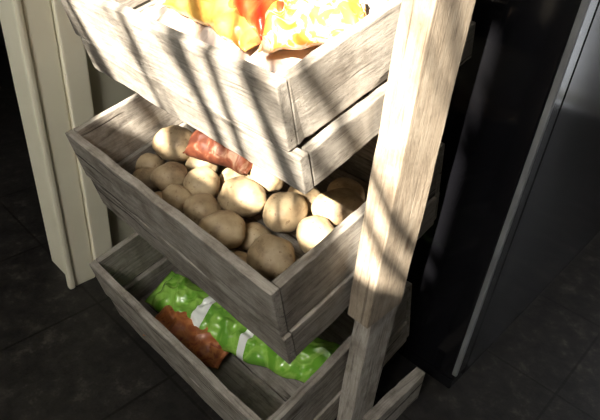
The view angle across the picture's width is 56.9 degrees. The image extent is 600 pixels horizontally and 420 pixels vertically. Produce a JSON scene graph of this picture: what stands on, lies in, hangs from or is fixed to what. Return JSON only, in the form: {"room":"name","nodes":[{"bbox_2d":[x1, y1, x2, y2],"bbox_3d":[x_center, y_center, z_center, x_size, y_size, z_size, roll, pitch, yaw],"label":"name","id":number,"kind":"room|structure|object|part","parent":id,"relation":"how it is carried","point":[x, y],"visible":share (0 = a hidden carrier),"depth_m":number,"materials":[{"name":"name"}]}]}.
{"room":"kitchen","nodes":[
{"label":"kitchen","id":0,"kind":"room"},
{"bbox_2d":[0,22,4,44],"bbox_3d":[-1.712,-1.829,1.812,0.100,2.700,4.400,31,42,33],"label":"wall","id":1,"kind":"structure","parent":0,"point":[2,41],"depth_m":2.77,"materials":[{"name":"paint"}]},
{"bbox_2d":[85,0,150,246],"bbox_3d":[0.328,-1.377,1.430,0.120,2.700,2.350,31,42,33],"label":"wall","id":2,"kind":"structure","parent":0,"point":[106,92],"depth_m":1.24,"materials":[{"name":"paint"}]},
{"bbox_2d":[0,0,64,273],"bbox_3d":[-0.523,-0.714,0.855,0.119,2.100,0.020,31,42,33],"label":"door frame","id":3,"kind":"structure","parent":2,"relation":"attached to","point":[6,16],"depth_m":1.22,"materials":[{"name":"beige paint"}]},
{"bbox_2d":[10,0,75,288],"bbox_3d":[-0.487,-0.676,0.804,0.018,2.100,0.016,31,42,33],"label":"bead","id":4,"kind":"object","parent":2,"relation":"attached to","point":[16,6],"visible":1,"depth_m":1.14,"materials":[{"name":"beige paint"}]},
{"bbox_2d":[21,0,94,285],"bbox_3d":[-0.464,-0.691,0.829,0.012,2.100,0.053,31,42,33],"label":"trim","id":5,"kind":"structure","parent":2,"relation":"attached to","point":[38,18],"depth_m":1.17,"materials":[{"name":"beige paint"}]},
{"bbox_2d":[50,0,112,260],"bbox_3d":[-0.423,-0.707,0.860,0.022,2.100,0.050,31,42,33],"label":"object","id":6,"kind":"structure","parent":2,"relation":"attached to","point":[71,49],"depth_m":1.17,"materials":[{"name":"beige paint"}]},
{"bbox_2d":[0,45,599,419],"bbox_3d":[-0.113,0.417,1.208,4.800,0.100,4.500,31,42,33],"label":"floor","id":7,"kind":"structure","parent":0,"point":[66,353],"depth_m":1.26,"materials":[{"name":"tile"}]},
{"bbox_2d":[61,0,475,419],"bbox_3d":[-0.067,-0.106,0.959,0.650,1.051,0.423,31,42,33],"label":"rack","id":8,"kind":"object","parent":7,"relation":"on","point":[369,106],"visible":0.76,"depth_m":0.79,"materials":[{"name":"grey wood"}]},
{"bbox_2d":[143,305,227,369],"bbox_3d":[-0.231,0.261,1.165,0.196,0.077,0.088,21,37,22],"label":"net","id":9,"kind":"object","parent":8,"relation":"on","point":[201,343],"visible":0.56,"depth_m":1.13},
{"bbox_2d":[145,271,339,382],"bbox_3d":[-0.129,0.243,1.161,0.477,0.095,0.124,22,37,23],"label":"bag","id":10,"kind":"object","parent":8,"relation":"on","point":[177,291],"visible":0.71,"depth_m":1.12,"materials":[{"name":"plastic"}]},
{"bbox_2d":[132,125,364,278],"bbox_3d":[-0.094,-0.028,1.031,0.510,0.135,0.296,31,42,33],"label":"potatoes","id":11,"kind":"object","parent":8,"relation":"on","point":[192,188],"visible":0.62,"depth_m":0.95,"materials":[{"name":"beige food"}]},
{"bbox_2d":[183,130,252,174],"bbox_3d":[-0.142,-0.121,1.045,0.154,0.072,0.087,21,37,22],"label":"net","id":12,"kind":"object","parent":11,"relation":"on","point":[200,146],"visible":0.52,"depth_m":1.01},
{"bbox_2d":[140,0,388,75],"bbox_3d":[-0.056,-0.274,0.832,0.405,0.144,0.292,31,42,33],"label":"clear plastic bag","id":13,"kind":"object","parent":8,"relation":"on","point":[277,62],"visible":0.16,"depth_m":0.74,"materials":[{"name":"plastic"}]},
{"bbox_2d":[162,0,260,51],"bbox_3d":[-0.111,-0.277,0.765,0.073,0.057,0.212,-22,42,-35],"label":"packet","id":14,"kind":"object","parent":13,"relation":"in","point":[227,22],"visible":0.81,"depth_m":0.72,"materials":[{"name":"plastic"}]},
{"bbox_2d":[228,0,283,39],"bbox_3d":[-0.052,-0.263,0.725,0.063,0.055,0.118,-18,40,-31],"label":"packet","id":15,"kind":"object","parent":13,"relation":"in","point":[253,11],"visible":0.56,"depth_m":0.69,"materials":[{"name":"plastic"}]},
{"bbox_2d":[258,0,366,52],"bbox_3d":[0.019,-0.246,0.699,0.137,0.080,0.127,4,34,-2],"label":"packet","id":16,"kind":"object","parent":13,"relation":"on","point":[301,24],"visible":0.79,"depth_m":0.66,"materials":[{"name":"plastic"}]},
{"bbox_3d":[0.186,0.397,1.118,0.026,0.082,0.180,31,42,33],"label":"foot rail","id":17,"kind":"part","parent":8,"relation":"part of","materials":[{"name":"brown wood"}]},
{"bbox_3d":[0.148,-0.129,0.704,0.047,0.695,0.095,31,42,33],"label":"post","id":18,"kind":"part","parent":8,"relation":"part of","materials":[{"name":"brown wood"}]},
{"bbox_2d":[397,0,599,387],"bbox_3d":[0.491,-0.603,1.151,0.595,1.750,0.913,31,42,33],"label":"fridge","id":19,"kind":"object","parent":7,"relation":"on","point":[519,196],"visible":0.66,"depth_m":0.97,"materials":[{"name":"black metal"}]}
]}

